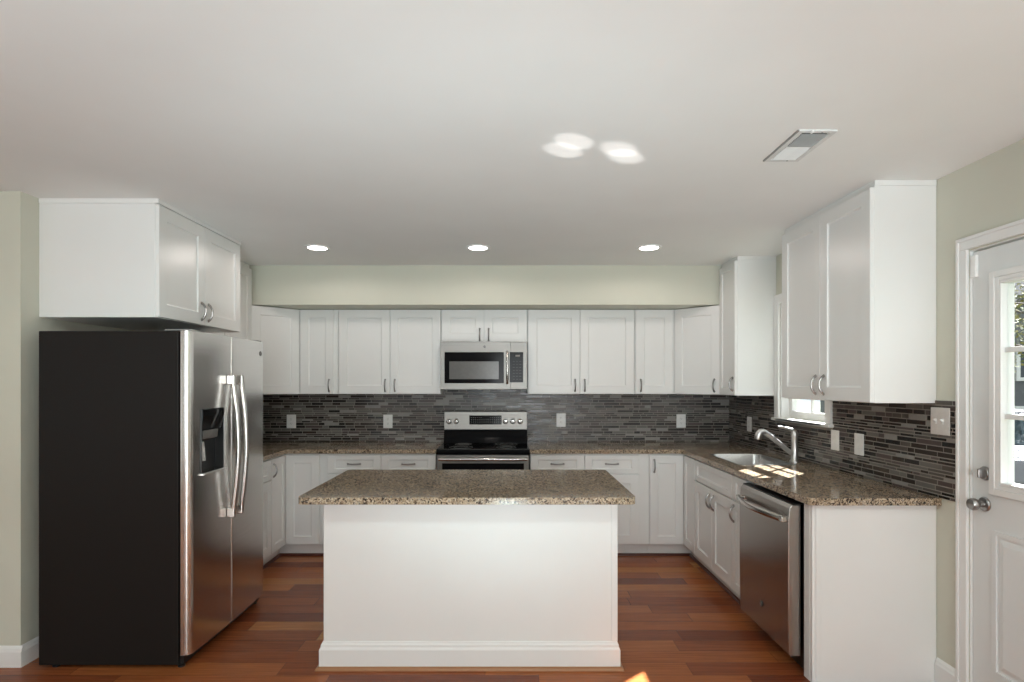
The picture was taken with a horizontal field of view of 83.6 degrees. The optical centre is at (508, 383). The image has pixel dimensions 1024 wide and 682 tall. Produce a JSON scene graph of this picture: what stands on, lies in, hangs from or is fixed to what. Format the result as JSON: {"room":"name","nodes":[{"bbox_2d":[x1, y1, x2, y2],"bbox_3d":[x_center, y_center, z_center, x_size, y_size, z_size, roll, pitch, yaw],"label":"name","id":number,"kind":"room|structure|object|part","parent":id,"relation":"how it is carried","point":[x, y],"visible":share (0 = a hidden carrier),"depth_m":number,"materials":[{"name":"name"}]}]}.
{"room":"kitchen","nodes":[
{"label":"kitchen","id":0,"kind":"room"},
{"bbox_2d":[0,191,133,645],"bbox_3d":[-3.643,0.237,4.202,2.215,2.466,2.463,0,0,0],"label":"wall","id":1,"kind":"structure","parent":0,"point":[21,323],"depth_m":2.97,"materials":[{"name":"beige paint"}]},
{"bbox_2d":[0,636,38,667],"bbox_3d":[-3.561,1.416,3.428,2.079,0.108,0.944,0,0,0],"label":"baseboard","id":2,"kind":"structure","parent":1,"relation":"attached to","point":[10,656],"depth_m":2.96,"materials":[{"name":"white paint"}]},
{"bbox_2d":[39,198,240,332],"bbox_3d":[-2.196,-0.676,3.554,0.677,0.639,0.949,0,0,0],"label":"upper cabinet","id":3,"kind":"object","parent":1,"relation":"attached to","point":[136,264],"visible":0.97,"depth_m":3.08,"materials":[{"name":"white paint"}]},
{"bbox_3d":[-2.209,-0.983,3.554,0.647,0.025,0.949,0,0,0],"label":"trim","id":4,"kind":"part","parent":3,"relation":"part of","materials":[{"name":"white paint"}]},
{"bbox_3d":[-1.900,-0.662,3.323,0.020,0.607,0.464,0,0,0],"label":"door","id":5,"kind":"part","parent":3,"relation":"part of","materials":[{"name":"white paint"}]},
{"bbox_3d":[-1.875,-0.441,3.517,0.037,0.119,0.017,0,0,0],"label":"handle","id":6,"kind":"part","parent":3,"relation":"part of","materials":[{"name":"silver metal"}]},
{"bbox_3d":[-1.875,-0.441,3.597,0.037,0.119,0.017,0,0,0],"label":"handle","id":7,"kind":"part","parent":3,"relation":"part of","materials":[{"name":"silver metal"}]},
{"bbox_3d":[-1.900,-0.662,3.792,0.020,0.607,0.466,0,0,0],"label":"door","id":8,"kind":"part","parent":3,"relation":"part of","materials":[{"name":"white paint"}]},
{"bbox_2d":[210,261,251,339],"bbox_3d":[-2.311,-0.449,4.441,0.357,1.093,0.760,0,0,0],"label":"upper cabinet","id":9,"kind":"object","parent":1,"relation":"attached to","point":[245,332],"visible":0.06,"depth_m":4.72,"materials":[{"name":"white paint"}]},
{"bbox_3d":[-2.175,-0.433,4.251,0.020,1.054,0.376,0,0,0],"label":"door","id":10,"kind":"part","parent":9,"relation":"part of","materials":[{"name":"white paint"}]},
{"bbox_3d":[-2.175,-0.433,4.628,0.020,1.054,0.373,0,0,0],"label":"door","id":11,"kind":"part","parent":9,"relation":"part of","materials":[{"name":"white paint"}]},
{"bbox_3d":[-2.337,-0.981,4.441,0.303,0.029,0.760,0,0,0],"label":"trim","id":12,"kind":"part","parent":9,"relation":"part of","materials":[{"name":"white paint"}]},
{"bbox_2d":[0,556,809,681],"bbox_3d":[-1.253,1.530,0.617,6.994,0.120,9.933,0,0,0],"label":"floor","id":13,"kind":"structure","parent":0,"point":[676,623],"depth_m":3.23,"materials":[{"name":"brown wood"}]},
{"bbox_2d":[39,329,262,667],"bbox_3d":[-1.987,0.594,3.397,0.870,1.752,0.905,0,0,0],"label":"refrigerator","id":14,"kind":"object","parent":13,"relation":"on","point":[151,442],"visible":1,"depth_m":2.94,"materials":[{"name":"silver metal"}]},
{"bbox_3d":[-1.662,0.566,3.155,0.060,1.675,0.417,0,0,0],"label":"freezer door","id":15,"kind":"part","parent":14,"relation":"part of","materials":[{"name":"silver metal"}]},
{"bbox_3d":[-1.655,0.203,3.160,0.052,0.127,0.228,0,0,0],"label":"control panel","id":16,"kind":"part","parent":14,"relation":"part of","materials":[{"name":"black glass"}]},
{"bbox_3d":[-1.585,0.364,3.317,0.065,0.816,0.031,0,0,0],"label":"handle","id":17,"kind":"part","parent":14,"relation":"part of","materials":[{"name":"silver metal"}]},
{"bbox_3d":[-1.585,0.364,3.417,0.065,0.816,0.031,0,0,0],"label":"handle","id":18,"kind":"part","parent":14,"relation":"part of","materials":[{"name":"silver metal"}]},
{"bbox_3d":[-1.662,0.566,3.609,0.060,1.675,0.478,0,0,0],"label":"fridge door","id":19,"kind":"part","parent":14,"relation":"part of","materials":[{"name":"silver metal"}]},
{"bbox_2d":[263,459,270,559],"bbox_3d":[-2.173,1.031,4.209,0.662,0.878,0.617,0,0,0],"label":"base cabinet","id":20,"kind":"object","parent":13,"relation":"on","point":[267,463],"visible":0.06,"depth_m":4.44,"materials":[{"name":"white paint"}]},
{"bbox_3d":[-1.885,0.681,4.209,0.020,0.154,0.610,0,0,0],"label":"drawer","id":21,"kind":"part","parent":20,"relation":"part of","materials":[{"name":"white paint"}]},
{"bbox_2d":[263,442,443,460],"bbox_3d":[-1.570,0.574,4.666,1.928,0.035,1.532,0,0,0],"label":"countertop","id":22,"kind":"structure","parent":20,"relation":"on","point":[270,449],"depth_m":4.87,"materials":[{"name":"stone"}]},
{"bbox_2d":[263,454,322,564],"bbox_3d":[-2.048,1.031,4.976,0.912,0.878,0.912,0,0,0],"label":"base cabinet","id":23,"kind":"object","parent":13,"relation":"on","point":[295,527],"visible":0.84,"depth_m":4.80,"materials":[{"name":"white paint"}]},
{"bbox_3d":[-1.861,0.695,4.559,0.037,0.119,0.017,0,0,0],"label":"handle","id":24,"kind":"part","parent":23,"relation":"part of","materials":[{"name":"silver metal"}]},
{"bbox_3d":[-1.885,0.978,4.662,0.020,0.748,0.278,0,0,0],"label":"door","id":25,"kind":"part","parent":23,"relation":"part of","materials":[{"name":"white paint"}]},
{"bbox_3d":[-1.734,0.978,4.813,0.278,0.748,0.020,0,0,0],"label":"door","id":26,"kind":"part","parent":23,"relation":"part of","materials":[{"name":"white paint"}]},
{"bbox_2d":[320,454,436,552],"bbox_3d":[-1.101,1.031,5.101,0.977,0.878,0.662,0,0,0],"label":"base cabinet","id":27,"kind":"object","parent":13,"relation":"on","point":[331,465],"visible":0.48,"depth_m":4.81,"materials":[{"name":"white paint"}]},
{"bbox_3d":[-1.301,0.681,4.813,0.446,0.154,0.020,0,0,0],"label":"drawer","id":28,"kind":"part","parent":27,"relation":"part of","materials":[{"name":"white paint"}]},
{"bbox_3d":[-0.845,0.681,4.813,0.456,0.154,0.020,0,0,0],"label":"drawer","id":29,"kind":"part","parent":27,"relation":"part of","materials":[{"name":"white paint"}]},
{"bbox_2d":[314,505,623,671],"bbox_3d":[-0.202,1.031,3.285,1.580,0.878,0.736,0,0,0],"label":"kitchen island","id":30,"kind":"object","parent":13,"relation":"on","point":[408,588],"visible":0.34,"depth_m":2.95,"materials":[{"name":"white paint"}]},
{"bbox_2d":[298,470,634,504],"bbox_3d":[-0.207,0.574,3.231,1.654,0.035,0.900,0,0,0],"label":"island countertop","id":31,"kind":"structure","parent":30,"relation":"on","point":[350,487],"depth_m":3.02,"materials":[{"name":"stone"}]},
{"bbox_3d":[-0.202,1.462,3.259,1.580,0.017,0.683,0,0,0],"label":"shoe moulding","id":32,"kind":"part","parent":30,"relation":"part of","materials":[{"name":"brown wood"}]},
{"bbox_3d":[-0.202,1.400,3.267,1.546,0.140,0.666,0,0,0],"label":"baseboard","id":33,"kind":"part","parent":30,"relation":"part of","materials":[{"name":"white paint"}]},
{"bbox_3d":[0.544,0.961,2.961,0.030,0.738,0.030,0,0,0],"label":"corner trim","id":34,"kind":"part","parent":30,"relation":"part of","materials":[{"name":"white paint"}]},
{"bbox_2d":[436,411,529,469],"bbox_3d":[-0.217,0.865,5.069,0.782,1.209,0.696,0,0,0],"label":"range","id":35,"kind":"object","parent":13,"relation":"on","point":[473,440],"visible":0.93,"depth_m":5.29,"materials":[{"name":"silver metal"}]},
{"bbox_3d":[-0.217,0.632,4.742,0.737,0.028,0.041,0,0,0],"label":"handle","id":36,"kind":"part","parent":35,"relation":"part of","materials":[{"name":"silver metal"}]},
{"bbox_3d":[-0.217,0.936,4.803,0.770,0.668,0.039,0,0,0],"label":"oven door","id":37,"kind":"part","parent":35,"relation":"part of","materials":[{"name":"silver metal"}]},
{"bbox_2d":[436,443,529,454],"bbox_3d":[-0.217,0.575,5.045,0.782,0.046,0.555,0,0,0],"label":"cooktop","id":38,"kind":"object","parent":35,"relation":"in","point":[446,448],"depth_m":4.79,"materials":[{"name":"black glass"}]},
{"bbox_3d":[-0.217,0.348,5.328,0.770,0.175,0.029,0,0,0],"label":"control panel","id":39,"kind":"part","parent":35,"relation":"part of","materials":[{"name":"silver metal"}]},
{"bbox_2d":[263,553,739,603],"bbox_3d":[-0.205,1.461,4.207,3.510,0.018,1.361,0,0,0],"label":"trim","id":40,"kind":"structure","parent":13,"relation":"on","point":[702,566],"depth_m":4.87,"materials":[{"name":"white wood"}]},
{"bbox_2d":[529,454,648,552],"bbox_3d":[0.678,1.031,5.101,1.002,0.878,0.662,0,0,0],"label":"base cabinet","id":41,"kind":"object","parent":13,"relation":"on","point":[631,470],"visible":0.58,"depth_m":4.81,"materials":[{"name":"white paint"}]},
{"bbox_3d":[0.407,0.681,4.813,0.449,0.154,0.020,0,0,0],"label":"drawer","id":42,"kind":"part","parent":41,"relation":"part of","materials":[{"name":"white paint"}]},
{"bbox_3d":[0.864,0.681,4.813,0.454,0.154,0.020,0,0,0],"label":"drawer","id":43,"kind":"part","parent":41,"relation":"part of","materials":[{"name":"white paint"}]},
{"bbox_3d":[0.864,1.061,4.813,0.454,0.582,0.020,0,0,0],"label":"door","id":44,"kind":"part","parent":41,"relation":"part of","materials":[{"name":"white paint"}]},
{"bbox_2d":[647,454,704,565],"bbox_3d":[1.637,1.031,4.976,0.912,0.878,0.912,0,0,0],"label":"base cabinet","id":45,"kind":"object","parent":13,"relation":"on","point":[672,480],"visible":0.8,"depth_m":4.80,"materials":[{"name":"white paint"}]},
{"bbox_3d":[1.323,0.978,4.813,0.278,0.748,0.020,0,0,0],"label":"door","id":46,"kind":"part","parent":45,"relation":"part of","materials":[{"name":"white paint"}]},
{"bbox_3d":[1.474,0.978,4.662,0.020,0.748,0.278,0,0,0],"label":"door","id":47,"kind":"part","parent":45,"relation":"part of","materials":[{"name":"white paint"}]},
{"bbox_2d":[527,442,941,505],"bbox_3d":[1.133,0.574,4.096,1.923,0.035,2.672,0,0,0],"label":"countertop","id":48,"kind":"structure","parent":45,"relation":"on","point":[804,482],"depth_m":3.48,"materials":[{"name":"stone"}]},
{"bbox_2d":[709,454,796,464],"bbox_3d":[1.762,0.651,4.180,0.419,0.196,0.616,0,0,0],"label":"sink","id":49,"kind":"object","parent":48,"relation":"in","point":[739,459],"visible":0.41,"depth_m":4.46,"materials":[{"name":"silver metal"}]},
{"bbox_2d":[754,425,799,461],"bbox_3d":[1.894,0.427,4.045,0.316,0.258,0.068,0,0,0],"label":"kitchen faucet","id":50,"kind":"object","parent":48,"relation":"on","point":[793,452],"visible":1,"depth_m":4.03,"materials":[{"name":"silver metal"}]},
{"bbox_3d":[1.910,0.426,4.045,0.216,0.181,0.037,0,0,0],"label":"spout","id":51,"kind":"part","parent":50,"relation":"part of","materials":[{"name":"silver metal"}]},
{"bbox_3d":[1.966,0.327,4.045,0.133,0.058,0.022,0,0,0],"label":"lever","id":52,"kind":"part","parent":50,"relation":"part of","materials":[{"name":"silver metal"}]},
{"bbox_2d":[695,460,739,598],"bbox_3d":[1.763,1.031,4.140,0.662,0.878,0.756,0,0,0],"label":"base cabinet","id":53,"kind":"object","parent":13,"relation":"on","point":[713,485],"visible":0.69,"depth_m":4.09,"materials":[{"name":"white paint"}]},
{"bbox_3d":[1.474,1.061,4.328,0.020,0.582,0.373,0,0,0],"label":"door","id":54,"kind":"part","parent":53,"relation":"part of","materials":[{"name":"white paint"}]},
{"bbox_3d":[1.450,0.860,4.181,0.037,0.119,0.017,0,0,0],"label":"handle","id":55,"kind":"part","parent":53,"relation":"part of","materials":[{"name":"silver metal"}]},
{"bbox_3d":[1.450,0.860,4.098,0.037,0.119,0.017,0,0,0],"label":"handle","id":56,"kind":"part","parent":53,"relation":"part of","materials":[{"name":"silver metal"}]},
{"bbox_3d":[1.474,0.681,4.140,0.020,0.154,0.749,0,0,0],"label":"drawer","id":57,"kind":"part","parent":53,"relation":"part of","materials":[{"name":"white paint"}]},
{"bbox_3d":[1.474,1.061,3.952,0.020,0.582,0.373,0,0,0],"label":"door","id":58,"kind":"part","parent":53,"relation":"part of","materials":[{"name":"white paint"}]},
{"bbox_2d":[729,475,757,595],"bbox_3d":[1.763,1.031,3.643,0.662,0.878,0.234,0,0,0],"label":"base cabinet","id":59,"kind":"object","parent":13,"relation":"on","point":[737,482],"visible":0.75,"depth_m":3.70,"materials":[{"name":"white paint"}]},
{"bbox_3d":[1.450,0.850,3.727,0.037,0.119,0.017,0,0,0],"label":"handle","id":60,"kind":"part","parent":59,"relation":"part of","materials":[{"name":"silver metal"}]},
{"bbox_3d":[1.474,1.061,3.643,0.020,0.582,0.227,0,0,0],"label":"door","id":61,"kind":"part","parent":59,"relation":"part of","materials":[{"name":"white paint"}]},
{"bbox_3d":[1.474,0.681,3.643,0.020,0.154,0.227,0,0,0],"label":"drawer","id":62,"kind":"part","parent":59,"relation":"part of","materials":[{"name":"white paint"}]},
{"bbox_2d":[736,483,803,668],"bbox_3d":[1.705,1.041,3.208,0.711,0.858,0.614,0,0,0],"label":"dishwasher","id":63,"kind":"object","parent":13,"relation":"on","point":[771,522],"visible":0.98,"depth_m":3.07,"materials":[{"name":"silver metal"}]},
{"bbox_3d":[1.378,0.695,3.208,0.058,0.034,0.564,0,0,0],"label":"handle","id":64,"kind":"part","parent":63,"relation":"part of","materials":[{"name":"silver metal"}]},
{"bbox_2d":[757,485,803,651],"bbox_3d":[1.780,0.998,3.208,0.560,0.745,0.608,0,0,0],"label":"tub","id":65,"kind":"object","parent":63,"relation":"in","point":[802,504],"depth_m":2.93,"materials":[{"name":"plastic"}]},
{"bbox_3d":[1.520,1.418,3.208,0.020,0.096,0.608,0,0,0],"label":"toe plate","id":66,"kind":"part","parent":63,"relation":"part of","materials":[{"name":"black plastic"}]},
{"bbox_2d":[804,504,935,681],"bbox_3d":[1.788,1.031,2.837,0.611,0.878,0.081,0,0,0],"label":"end panel","id":67,"kind":"object","parent":13,"relation":"on","point":[870,571],"visible":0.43,"depth_m":2.80,"materials":[{"name":"white paint"}]},
{"bbox_3d":[1.512,1.031,2.799,0.022,0.878,0.006,0,0,0],"label":"edge trim","id":68,"kind":"part","parent":67,"relation":"part of","materials":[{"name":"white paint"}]},
{"bbox_2d":[250,266,721,309],"bbox_3d":[-0.220,-0.830,5.138,4.630,0.332,0.591,0,0,0],"label":"soffit","id":69,"kind":"structure","parent":0,"point":[290,287],"depth_m":4.84,"materials":[{"name":"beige paint"}]},
{"bbox_2d":[0,0,1023,265],"bbox_3d":[-1.253,-1.071,0.617,6.994,0.150,9.933,0,0,0],"label":"ceiling","id":70,"kind":"structure","parent":0,"point":[371,132],"depth_m":2.10,"materials":[{"name":"white paint"}]},
{"bbox_2d":[304,244,330,250],"bbox_3d":[-1.405,-0.992,4.197,0.184,0.008,0.184,0,0,0],"label":"recessed light","id":71,"kind":"object","parent":70,"relation":"in","point":[313,247],"visible":1,"depth_m":4.17,"materials":[{"name":"white plastic"}]},
{"bbox_2d":[466,244,490,250],"bbox_3d":[-0.227,-0.992,4.197,0.184,0.008,0.184,0,0,0],"label":"recessed light","id":72,"kind":"object","parent":70,"relation":"in","point":[477,247],"visible":1,"depth_m":4.17,"materials":[{"name":"white plastic"}]},
{"bbox_2d":[636,244,661,250],"bbox_3d":[1.027,-0.992,4.197,0.184,0.008,0.184,0,0,0],"label":"recessed light","id":73,"kind":"object","parent":70,"relation":"in","point":[652,247],"visible":1,"depth_m":4.17,"materials":[{"name":"white plastic"}]},
{"bbox_2d":[763,129,837,161],"bbox_3d":[1.212,-0.988,2.393,0.156,0.016,0.323,0,0,0],"label":"ceiling vent","id":74,"kind":"object","parent":70,"relation":"in","point":[802,142],"visible":1,"depth_m":2.38,"materials":[{"name":"metal"}]},
{"bbox_2d":[776,139,1023,681],"bbox_3d":[2.170,0.237,0.617,0.150,2.466,9.633,0,0,0],"label":"wall","id":75,"kind":"structure","parent":0,"point":[987,193],"depth_m":2.70,"materials":[{"name":"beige paint"}]},
{"bbox_2d":[719,256,775,395],"bbox_3d":[1.915,-0.449,4.650,0.357,1.093,0.342,0,0,0],"label":"upper cabinet","id":76,"kind":"object","parent":75,"relation":"attached to","point":[747,284],"visible":0.98,"depth_m":4.48,"materials":[{"name":"white paint"}]},
{"bbox_3d":[1.780,-0.433,4.652,0.020,1.054,0.328,0,0,0],"label":"door","id":77,"kind":"part","parent":76,"relation":"part of","materials":[{"name":"white paint"}]},
{"bbox_3d":[1.941,-0.981,4.650,0.303,0.029,0.342,0,0,0],"label":"trim","id":78,"kind":"part","parent":76,"relation":"part of","materials":[{"name":"white paint"}]},
{"bbox_2d":[771,293,833,427],"bbox_3d":[2.147,-0.199,4.080,0.194,0.972,0.805,0,0,0],"label":"window","id":79,"kind":"structure","parent":75,"relation":"in","point":[790,408],"depth_m":4.40,"materials":[{"name":"white paint"}]},
{"bbox_3d":[2.122,0.277,4.079,0.145,0.021,0.804,0,0,0],"label":"sill","id":80,"kind":"part","parent":79,"relation":"part of","materials":[{"name":"white paint"}]},
{"bbox_3d":[2.172,0.035,4.090,0.035,0.459,0.620,0,0,0],"label":"sash","id":81,"kind":"part","parent":79,"relation":"part of","materials":[{"name":"white paint"}]},
{"bbox_2d":[729,395,954,501],"bbox_3d":[2.090,0.320,4.041,0.009,0.472,2.764,0,0,0],"label":"backsplash","id":82,"kind":"structure","parent":75,"relation":"attached to","point":[901,450],"depth_m":3.27,"materials":[{"name":"grey tile"}]},
{"bbox_2d":[747,416,751,431],"bbox_3d":[2.082,0.355,4.960,0.008,0.128,0.088,0,0,0],"label":"wall outlet","id":83,"kind":"object","parent":82,"relation":"attached to","point":[749,419],"visible":1,"depth_m":4.95,"materials":[{"name":"white plastic"}]},
{"bbox_2d":[831,430,838,450],"bbox_3d":[2.081,0.364,3.655,0.009,0.128,0.088,0,0,0],"label":"light switch","id":84,"kind":"object","parent":82,"relation":"attached to","point":[834,433],"visible":1,"depth_m":3.65,"materials":[{"name":"white plastic"}]},
{"bbox_2d":[854,433,863,455],"bbox_3d":[2.081,0.364,3.405,0.009,0.128,0.088,0,0,0],"label":"light switch","id":85,"kind":"object","parent":82,"relation":"attached to","point":[858,438],"visible":1,"depth_m":3.40,"materials":[{"name":"white plastic"}]},
{"bbox_2d":[931,407,949,435],"bbox_3d":[2.075,0.184,2.764,0.021,0.132,0.122,0,0,0],"label":"light switch","id":86,"kind":"object","parent":82,"relation":"attached to","point":[940,417],"visible":1,"depth_m":2.76,"materials":[{"name":"white plastic"}]},
{"bbox_2d":[782,180,936,402],"bbox_3d":[1.915,-0.449,3.257,0.357,1.093,0.917,0,0,0],"label":"upper cabinet","id":87,"kind":"object","parent":75,"relation":"attached to","point":[859,272],"visible":1,"depth_m":2.83,"materials":[{"name":"white paint"}]},
{"bbox_3d":[1.780,-0.433,3.487,0.020,1.054,0.452,0,0,0],"label":"door","id":88,"kind":"part","parent":87,"relation":"part of","materials":[{"name":"white paint"}]},
{"bbox_3d":[1.755,0.010,3.301,0.037,0.119,0.017,0,0,0],"label":"handle","id":89,"kind":"part","parent":87,"relation":"part of","materials":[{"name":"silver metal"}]},
{"bbox_3d":[1.755,0.010,3.217,0.037,0.119,0.017,0,0,0],"label":"handle","id":90,"kind":"part","parent":87,"relation":"part of","materials":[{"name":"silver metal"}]},
{"bbox_3d":[1.780,-0.433,3.031,0.020,1.054,0.452,0,0,0],"label":"door","id":91,"kind":"part","parent":87,"relation":"part of","materials":[{"name":"white paint"}]},
{"bbox_3d":[1.941,-0.981,3.257,0.303,0.029,0.917,0,0,0],"label":"trim","id":92,"kind":"part","parent":87,"relation":"part of","materials":[{"name":"white paint"}]},
{"bbox_2d":[935,657,954,681],"bbox_3d":[2.087,1.405,-0.701,0.014,0.130,6.998,0,0,0],"label":"baseboard","id":93,"kind":"structure","parent":75,"relation":"attached to","point":[944,672],"depth_m":2.74,"materials":[{"name":"white paint"}]},
{"bbox_2d":[955,219,1023,681],"bbox_3d":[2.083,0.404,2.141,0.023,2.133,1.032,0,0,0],"label":"trim","id":94,"kind":"structure","parent":75,"relation":"attached to","point":[962,246],"depth_m":2.63,"materials":[{"name":"white paint"}]},
{"bbox_2d":[966,239,1023,681],"bbox_3d":[2.095,0.434,2.141,0.122,2.048,0.908,0,0,0],"label":"door","id":95,"kind":"structure","parent":75,"relation":"in","point":[997,502],"depth_m":2.46,"materials":[{"name":"white paint"}]},
{"bbox_2d":[971,255,978,277],"bbox_3d":[2.096,-0.526,2.576,0.017,0.100,0.030,0,0,0],"label":"sensor","id":96,"kind":"object","parent":95,"relation":"attached to","point":[975,258],"visible":1,"depth_m":2.57,"materials":[{"name":"white plastic"}]},
{"bbox_3d":[2.069,0.535,2.530,0.070,0.064,0.064,0,0,0],"label":"knob","id":97,"kind":"part","parent":95,"relation":"part of","materials":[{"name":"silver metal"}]},
{"bbox_3d":[2.124,0.000,2.148,0.064,0.966,0.697,0,0,0],"label":"glass frame","id":98,"kind":"part","parent":95,"relation":"part of","materials":[{"name":"white paint"}]},
{"bbox_3d":[-0.220,0.237,5.508,4.930,2.466,0.150,0,0,0],"label":"wall","id":99,"kind":"structure","parent":0,"visible":0},
{"bbox_2d":[252,305,299,394],"bbox_3d":[-2.181,-0.281,5.124,0.616,0.758,0.616,0,0,0],"label":"upper cabinet","id":100,"kind":"object","parent":99,"relation":"attached to","point":[278,329],"visible":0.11,"depth_m":4.99,"materials":[{"name":"white paint"}]},
{"bbox_2d":[300,310,337,393],"bbox_3d":[-1.705,-0.281,5.254,0.345,0.758,0.357,0,0,0],"label":"upper cabinet","id":101,"kind":"object","parent":99,"relation":"attached to","point":[318,328],"visible":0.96,"depth_m":5.11,"materials":[{"name":"white paint"}]},
{"bbox_2d":[338,310,444,393],"bbox_3d":[-1.070,-0.281,5.254,0.919,0.758,0.357,0,0,0],"label":"upper cabinet","id":102,"kind":"object","parent":99,"relation":"attached to","point":[380,351],"visible":0.98,"depth_m":5.12,"materials":[{"name":"white paint"}]},
{"bbox_3d":[-1.291,-0.281,5.118,0.454,0.750,0.020,0,0,0],"label":"door","id":103,"kind":"part","parent":102,"relation":"part of","materials":[{"name":"white paint"}]},
{"bbox_3d":[-0.837,-0.281,5.118,0.449,0.750,0.020,0,0,0],"label":"door","id":104,"kind":"part","parent":102,"relation":"part of","materials":[{"name":"white paint"}]},
{"bbox_2d":[441,310,526,340],"bbox_3d":[-0.222,-0.514,5.254,0.771,0.292,0.357,0,0,0],"label":"upper cabinet","id":105,"kind":"object","parent":99,"relation":"attached to","point":[456,325],"visible":0.96,"depth_m":5.11,"materials":[{"name":"white paint"}]},
{"bbox_3d":[-0.412,-0.514,5.118,0.376,0.284,0.020,0,0,0],"label":"door","id":106,"kind":"part","parent":105,"relation":"part of","materials":[{"name":"white paint"}]},
{"bbox_2d":[440,341,526,388],"bbox_3d":[-0.221,-0.157,5.192,0.758,0.420,0.460,0,0,0],"label":"microwave","id":107,"kind":"object","parent":105,"relation":"attached to","point":[463,364],"visible":1,"depth_m":5.00,"materials":[{"name":"grey metal"}]},
{"bbox_3d":[-0.305,-0.136,5.019,0.519,0.272,0.030,0,0,0],"label":"door glass","id":108,"kind":"part","parent":107,"relation":"part of","materials":[{"name":"black glass"}]},
{"bbox_3d":[-0.015,-0.137,4.986,0.022,0.292,0.048,0,0,0],"label":"handle","id":109,"kind":"part","parent":107,"relation":"part of","materials":[{"name":"silver metal"}]},
{"bbox_3d":[-0.032,-0.514,5.118,0.376,0.284,0.020,0,0,0],"label":"door","id":110,"kind":"part","parent":105,"relation":"part of","materials":[{"name":"white paint"}]},
{"bbox_2d":[263,389,728,441],"bbox_3d":[-0.220,0.303,5.428,4.628,0.505,0.009,0,0,0],"label":"backsplash","id":111,"kind":"structure","parent":99,"relation":"attached to","point":[319,417],"depth_m":5.43,"materials":[{"name":"grey tile"}]},
{"bbox_2d":[287,415,295,427],"bbox_3d":[-2.062,0.362,5.420,0.088,0.128,0.008,0,0,0],"label":"wall outlet","id":112,"kind":"object","parent":111,"relation":"attached to","point":[291,419],"visible":1,"depth_m":5.42,"materials":[{"name":"white plastic"}]},
{"bbox_2d":[383,415,392,427],"bbox_3d":[-1.147,0.362,5.420,0.088,0.128,0.008,0,0,0],"label":"wall outlet","id":113,"kind":"object","parent":111,"relation":"attached to","point":[387,419],"visible":1,"depth_m":5.42,"materials":[{"name":"white plastic"}]},
{"bbox_2d":[556,413,565,426],"bbox_3d":[0.493,0.350,5.420,0.088,0.128,0.008,0,0,0],"label":"wall outlet","id":114,"kind":"object","parent":111,"relation":"attached to","point":[560,417],"visible":1,"depth_m":5.42,"materials":[{"name":"white plastic"}]},
{"bbox_2d":[676,414,685,427],"bbox_3d":[1.630,0.358,5.420,0.088,0.128,0.008,0,0,0],"label":"wall outlet","id":115,"kind":"object","parent":111,"relation":"attached to","point":[680,418],"visible":1,"depth_m":5.42,"materials":[{"name":"white plastic"}]},
{"bbox_2d":[527,310,633,393],"bbox_3d":[0.644,-0.281,5.254,0.955,0.758,0.357,0,0,0],"label":"upper cabinet","id":116,"kind":"object","parent":99,"relation":"attached to","point":[569,351],"visible":0.99,"depth_m":5.12,"materials":[{"name":"white paint"}]},
{"bbox_3d":[0.403,-0.281,5.118,0.458,0.750,0.020,0,0,0],"label":"door","id":117,"kind":"part","parent":116,"relation":"part of","materials":[{"name":"white paint"}]},
{"bbox_3d":[0.875,-0.281,5.118,0.481,0.750,0.020,0,0,0],"label":"door","id":118,"kind":"part","parent":116,"relation":"part of","materials":[{"name":"white paint"}]},
{"bbox_2d":[634,310,673,393],"bbox_3d":[1.304,-0.281,5.254,0.358,0.758,0.357,0,0,0],"label":"upper cabinet","id":119,"kind":"object","parent":99,"relation":"attached to","point":[653,329],"visible":0.93,"depth_m":5.11,"materials":[{"name":"white paint"}]},
{"bbox_2d":[674,305,720,394],"bbox_3d":[1.785,-0.281,5.124,0.616,0.758,0.616,0,0,0],"label":"upper cabinet","id":120,"kind":"object","parent":99,"relation":"attached to","point":[696,330],"visible":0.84,"depth_m":4.96,"materials":[{"name":"white paint"}]},
{"label":"outside","id":121,"kind":"structure","parent":0,"visible":0},
{"bbox_2d":[801,402,819,412],"bbox_3d":[31.272,2.040,15.000,57.456,0.100,90.000,0,0,0],"label":"ground","id":122,"kind":"structure","parent":121,"point":[805,406],"depth_m":48.81,"materials":[{"name":"white"}]},
{"bbox_2d":[820,281,1023,412],"bbox_3d":[18.800,-2.780,20.475,11.100,9.540,9.650,0,0,0],"label":"neighbouring house","id":123,"kind":"structure","parent":122,"relation":"on","point":[1019,375],"depth_m":16.00,"materials":[{"name":"grey"}]},
{"bbox_3d":[14.525,-0.560,15.978,0.550,0.800,0.016,0,0,0],"label":"pane","id":124,"kind":"part","parent":123,"relation":"part of","materials":[{"name":"glass"}]},
{"bbox_2d":[1014,409,1023,484],"bbox_3d":[8.144,1.220,9.869,1.810,1.540,4.325,0,0,20],"label":"parked car","id":125,"kind":"object","parent":122,"relation":"on","point":[1018,424],"visible":0.03,"depth_m":8.54,"materials":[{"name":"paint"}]},
{"bbox_3d":[8.222,0.725,10.083,1.440,0.470,2.737,0,0,20],"label":"cabin glass","id":126,"kind":"part","parent":125,"relation":"part of","materials":[{"name":"glass"}]},
{"bbox_2d":[1014,282,1023,372],"bbox_3d":[9.603,-0.803,9.978,3.424,5.597,3.779,0,0,-41],"label":"leafy tree","id":127,"kind":"object","parent":122,"relation":"on","point":[1016,317],"visible":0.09,"depth_m":10.16,"materials":[{"name":"green plant"}]}
]}

